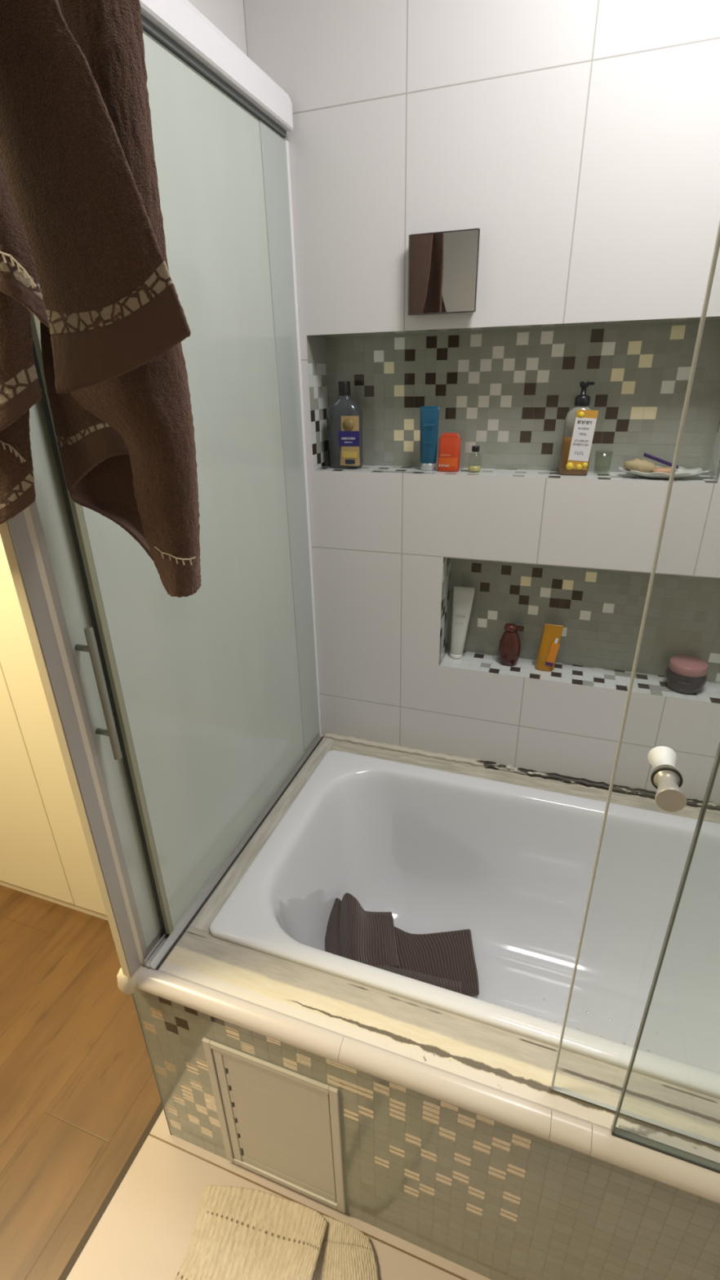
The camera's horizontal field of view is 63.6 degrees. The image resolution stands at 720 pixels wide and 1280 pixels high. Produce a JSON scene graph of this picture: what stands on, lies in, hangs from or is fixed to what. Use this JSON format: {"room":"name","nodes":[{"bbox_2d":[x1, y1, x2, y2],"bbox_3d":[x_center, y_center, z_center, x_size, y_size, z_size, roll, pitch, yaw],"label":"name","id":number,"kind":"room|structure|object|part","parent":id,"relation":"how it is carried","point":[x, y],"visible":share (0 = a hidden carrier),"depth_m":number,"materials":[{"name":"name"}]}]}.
{"room":"bathroom","nodes":[
{"label":"bathroom","id":0,"kind":"room"},
{"bbox_2d":[187,0,247,56],"bbox_3d":[-0.629,0.067,0.591,0.100,2.599,2.250,7,26,18],"label":"wall","id":1,"kind":"structure","parent":0,"point":[227,15],"depth_m":1.10,"materials":[{"name":"white paint"}]},
{"bbox_2d":[139,0,293,137],"bbox_3d":[-0.461,-0.733,0.468,0.098,0.068,1.684,7,26,18],"label":"header rail","id":2,"kind":"object","parent":1,"relation":"attached to","point":[177,25],"visible":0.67,"depth_m":0.94,"materials":[{"name":"white metal"}]},
{"bbox_2d":[0,159,50,524],"bbox_3d":[-0.390,-0.429,0.568,0.308,0.721,0.113,13,28,29],"label":"hand towel","id":3,"kind":"object","parent":2,"relation":"hanging from","point":[20,295],"visible":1,"depth_m":0.57,"materials":[{"name":"brown fabric"}]},
{"bbox_2d":[0,398,164,977],"bbox_3d":[-0.328,-0.156,1.040,0.047,1.456,0.626,7,26,18],"label":"sliding door","id":4,"kind":"structure","parent":2,"relation":"attached to","point":[38,542],"depth_m":0.87,"materials":[{"name":"silver metal"}]},
{"bbox_3d":[-0.391,0.086,0.887,0.012,0.228,0.012,7,26,18],"label":"bar handle","id":5,"kind":"part","parent":4,"relation":"part of","materials":[{"name":"silver metal"}]},
{"bbox_3d":[-0.322,0.487,1.364,0.013,0.016,0.573,7,26,18],"label":"rail","id":6,"kind":"part","parent":4,"relation":"part of","materials":[{"name":"grey metal"}]},
{"bbox_2d":[0,884,491,1279],"bbox_3d":[-1.345,1.387,0.922,4.920,0.050,3.400,7,26,18],"label":"floor","id":7,"kind":"structure","parent":0,"point":[79,1092],"depth_m":1.34,"materials":[{"name":"brown wood"}]},
{"bbox_2d":[0,534,107,920],"bbox_3d":[-1.298,-0.247,1.825,1.800,2.179,0.508,7,26,18],"label":"wardrobe","id":8,"kind":"object","parent":7,"relation":"on","point":[45,855],"visible":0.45,"depth_m":1.72,"materials":[{"name":"beige paint"}]},
{"bbox_3d":[-1.167,-0.138,1.540,0.448,2.144,0.019,7,26,18],"label":"door","id":9,"kind":"part","parent":8,"relation":"part of","materials":[{"name":"beige paint"}]},
{"bbox_2d":[57,1101,163,1279],"bbox_3d":[-0.506,1.180,1.337,0.014,0.051,1.730,7,26,18],"label":"trim","id":10,"kind":"structure","parent":7,"relation":"on","point":[78,1250],"depth_m":1.25,"materials":[{"name":"brown"}]},
{"bbox_2d":[174,1185,378,1279],"bbox_3d":[-0.175,1.255,1.040,0.451,0.043,0.402,7,26,18],"label":"floor mat","id":11,"kind":"object","parent":7,"relation":"on","point":[239,1233],"visible":1,"depth_m":1.16,"materials":[{"name":"beige fabric"}]},
{"bbox_2d":[116,732,719,1279],"bbox_3d":[0.521,0.821,1.298,1.766,0.596,0.873,7,26,18],"label":"bathtub surround","id":12,"kind":"structure","parent":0,"point":[459,1145],"depth_m":1.00,"materials":[{"name":"grey tile"}]},
{"bbox_2d":[30,29,323,969],"bbox_3d":[-0.284,-0.209,1.158,0.054,1.460,0.832,7,26,18],"label":"frosted glass panel","id":13,"kind":"object","parent":12,"relation":"on","point":[214,691],"visible":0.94,"depth_m":1.14,"materials":[{"name":"green"}]},
{"bbox_2d":[201,1037,345,1213],"bbox_3d":[-0.163,0.972,1.173,0.280,0.426,0.032,7,26,18],"label":"access hatch","id":14,"kind":"object","parent":12,"relation":"attached to","point":[278,1124],"visible":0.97,"depth_m":1.15,"materials":[{"name":"grey plastic"}]},
{"bbox_3d":[-0.165,0.975,1.167,0.240,0.387,0.014,7,26,18],"label":"frame","id":15,"kind":"part","parent":14,"relation":"part of","materials":[{"name":"grey plastic"}]},
{"bbox_3d":[-0.153,0.971,1.160,0.214,0.354,0.008,7,26,18],"label":"panel","id":16,"kind":"part","parent":14,"relation":"part of","materials":[{"name":"white plastic"}]},
{"bbox_2d":[209,750,719,1098],"bbox_3d":[0.545,0.729,1.283,1.573,0.409,0.657,7,26,18],"label":"bathtub","id":17,"kind":"object","parent":12,"relation":"in","point":[511,865],"visible":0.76,"depth_m":1.48,"materials":[{"name":"white ceramic"}]},
{"bbox_2d":[324,893,479,996],"bbox_3d":[0.097,0.789,1.488,0.409,0.129,0.228,2,25,6],"label":"bath mat","id":18,"kind":"object","parent":17,"relation":"on","point":[446,960],"visible":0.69,"depth_m":1.49,"materials":[{"name":"brown fabric"}]},
{"bbox_2d":[551,220,719,1146],"bbox_3d":[0.729,0.079,0.450,0.948,1.474,0.081,7,26,18],"label":"sliding glass panel","id":19,"kind":"object","parent":12,"relation":"on","point":[665,777],"visible":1,"depth_m":0.62,"materials":[{"name":"grey"}]},
{"bbox_3d":[0.342,0.142,0.654,0.030,0.030,0.038,7,26,18],"label":"knob","id":20,"kind":"part","parent":19,"relation":"part of","materials":[{"name":"white plastic"}]},
{"bbox_2d":[650,767,683,788],"bbox_3d":[0.334,0.152,0.632,0.031,0.031,0.002,7,26,18],"label":"washer","id":21,"kind":"object","parent":19,"relation":"in","point":[658,775],"depth_m":0.63,"materials":[{"name":"silver metal"}]},
{"bbox_3d":[0.328,0.159,0.617,0.030,0.030,0.038,7,26,18],"label":"knob","id":22,"kind":"part","parent":19,"relation":"part of","materials":[{"name":"grey"}]},
{"bbox_3d":[0.398,-0.647,0.228,1.688,0.044,0.048,7,26,18],"label":"rail","id":23,"kind":"object","parent":19,"relation":"attached to","visible":0},
{"bbox_2d":[0,0,201,597],"bbox_3d":[-0.273,-0.410,0.596,0.257,0.778,0.103,7,26,18],"label":"bath towel","id":24,"kind":"object","parent":23,"relation":"hanging from","point":[77,150],"visible":0.99,"depth_m":0.56,"materials":[{"name":"fabric"}]},
{"bbox_2d":[611,742,719,1173],"bbox_3d":[0.769,0.098,0.409,0.882,1.477,0.011,7,26,18],"label":"shower door frame","id":25,"kind":"structure","parent":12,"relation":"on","point":[646,1142],"depth_m":0.75,"materials":[{"name":"grey metal"}]},
{"bbox_2d":[243,0,719,804],"bbox_3d":[0.653,-0.287,1.310,1.990,2.599,0.112,7,26,18],"label":"wall","id":26,"kind":"structure","parent":0,"point":[580,139],"depth_m":1.27,"materials":[{"name":"white tile"}]},
{"bbox_2d":[328,381,363,468],"bbox_3d":[-0.035,-0.541,1.465,0.087,0.204,0.058,7,26,18],"label":"mouthwash bottle","id":27,"kind":"object","parent":26,"relation":"in","point":[344,414],"visible":1,"depth_m":1.45,"materials":[{"name":"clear plastic"}]},
{"bbox_2d":[419,406,439,470],"bbox_3d":[0.167,-0.489,1.410,0.046,0.146,0.033,7,26,18],"label":"tube","id":28,"kind":"object","parent":26,"relation":"in","point":[429,415],"visible":1,"depth_m":1.40,"materials":[{"name":"blue plastic"}]},
{"bbox_2d":[408,228,479,315],"bbox_3d":[0.172,-0.756,1.200,0.143,0.144,0.019,6,26,17],"label":"mirror","id":29,"kind":"object","parent":26,"relation":"attached to","point":[443,266],"visible":1,"depth_m":1.19,"materials":[{"name":"grey mirror"}]},
{"bbox_2d":[437,432,461,471],"bbox_3d":[0.214,-0.452,1.399,0.053,0.086,0.034,7,26,18],"label":"bottle","id":30,"kind":"object","parent":26,"relation":"on","point":[449,448],"visible":1,"depth_m":1.39,"materials":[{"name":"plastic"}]},
{"bbox_3d":[0.211,-0.425,1.399,0.046,0.026,0.004,7,26,18],"label":"panel","id":31,"kind":"part","parent":30,"relation":"part of","materials":[{"name":"orange plastic"}]},
{"bbox_2d":[449,586,475,658],"bbox_3d":[0.274,-0.045,1.578,0.054,0.206,0.034,21,32,39],"label":"tube","id":32,"kind":"object","parent":26,"relation":"in","point":[463,597],"visible":1,"depth_m":1.57,"materials":[{"name":"white plastic"}]},
{"bbox_2d":[467,445,481,471],"bbox_3d":[0.274,-0.432,1.385,0.031,0.059,0.031,7,26,18],"label":"vial","id":33,"kind":"object","parent":26,"relation":"in","point":[474,448],"visible":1,"depth_m":1.38,"materials":[{"name":"clear plastic"}]},
{"bbox_2d":[498,623,524,666],"bbox_3d":[0.403,0.011,1.557,0.060,0.116,0.040,7,26,18],"label":"oil bottle","id":34,"kind":"object","parent":26,"relation":"in","point":[509,646],"visible":1,"depth_m":1.54,"materials":[{"name":"red plastic"}]},
{"bbox_3d":[0.422,-0.030,1.530,0.018,0.012,0.014,7,26,18],"label":"flip lid","id":35,"kind":"part","parent":34,"relation":"part of","materials":[{"name":"brown plastic"}]},
{"bbox_3d":[0.328,-0.400,1.384,0.906,0.001,0.112,7,26,18],"label":"sill","id":36,"kind":"part","parent":26,"relation":"part of","materials":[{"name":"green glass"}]},
{"bbox_2d":[535,623,563,671],"bbox_3d":[0.495,0.019,1.521,0.058,0.128,0.034,7,26,18],"label":"tube","id":37,"kind":"object","parent":26,"relation":"in","point":[549,645],"visible":1,"depth_m":1.51,"materials":[{"name":"orange plastic"}]},
{"bbox_2d":[558,381,598,475],"bbox_3d":[0.489,-0.469,1.293,0.067,0.194,0.046,7,26,18],"label":"soap pump bottle","id":38,"kind":"object","parent":26,"relation":"in","point":[580,424],"visible":1,"depth_m":1.28,"materials":[{"name":"brown"}]},
{"bbox_2d":[576,464,582,469],"bbox_3d":[0.492,-0.389,1.304,0.012,0.012,0.001,7,26,18],"label":"flower","id":39,"kind":"object","parent":38,"relation":"on","point":[578,466],"depth_m":1.30,"materials":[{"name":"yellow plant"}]},
{"bbox_3d":[0.490,-0.442,1.281,0.048,0.092,0.001,7,26,18],"label":"white panel","id":40,"kind":"part","parent":38,"relation":"part of","materials":[{"name":"white paper"}]},
{"bbox_2d":[582,462,587,467],"bbox_3d":[0.503,-0.391,1.299,0.012,0.012,0.001,7,26,18],"label":"flower","id":41,"kind":"object","parent":38,"relation":"on","point":[584,464],"depth_m":1.30,"materials":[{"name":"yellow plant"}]},
{"bbox_3d":[0.747,0.113,1.459,1.089,0.001,0.112,7,26,18],"label":"sill","id":42,"kind":"part","parent":26,"relation":"part of","materials":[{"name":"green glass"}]},
{"bbox_2d":[618,465,710,479],"bbox_3d":[0.662,-0.366,1.270,0.180,0.018,0.106,7,26,18],"label":"scalloped dish","id":43,"kind":"object","parent":26,"relation":"on","point":[682,473],"visible":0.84,"depth_m":1.25,"materials":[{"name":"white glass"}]},
{"bbox_2d":[623,458,656,472],"bbox_3d":[0.616,-0.381,1.278,0.066,0.034,0.041,7,26,18],"label":"soap bar","id":44,"kind":"object","parent":43,"relation":"in","point":[637,464],"visible":0.88,"depth_m":1.26,"materials":[{"name":"beige wax"}]},
{"bbox_2d":[643,452,678,469],"bbox_3d":[0.667,-0.397,1.286,0.077,0.036,0.008,4,25,11],"label":"stick","id":45,"kind":"object","parent":43,"relation":"on","point":[645,455],"visible":0.99,"depth_m":1.28,"materials":[{"name":"purple plastic"}]},
{"bbox_2d":[652,466,671,473],"bbox_3d":[0.657,-0.366,1.261,0.042,0.014,0.028,7,26,18],"label":"soap bar","id":46,"kind":"object","parent":43,"relation":"in","point":[667,470],"visible":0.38,"depth_m":1.25,"materials":[{"name":"brown"}]},
{"bbox_2d":[665,654,708,693],"bbox_3d":[0.802,0.085,1.429,0.091,0.071,0.093,7,26,18],"label":"jar","id":47,"kind":"object","parent":26,"relation":"in","point":[684,673],"visible":1,"depth_m":1.40,"materials":[{"name":"grey plastic"}]},
{"bbox_3d":[0.802,0.063,1.419,0.083,0.022,0.083,7,26,18],"label":"lid","id":48,"kind":"part","parent":47,"relation":"part of","materials":[{"name":"red"}]}
]}

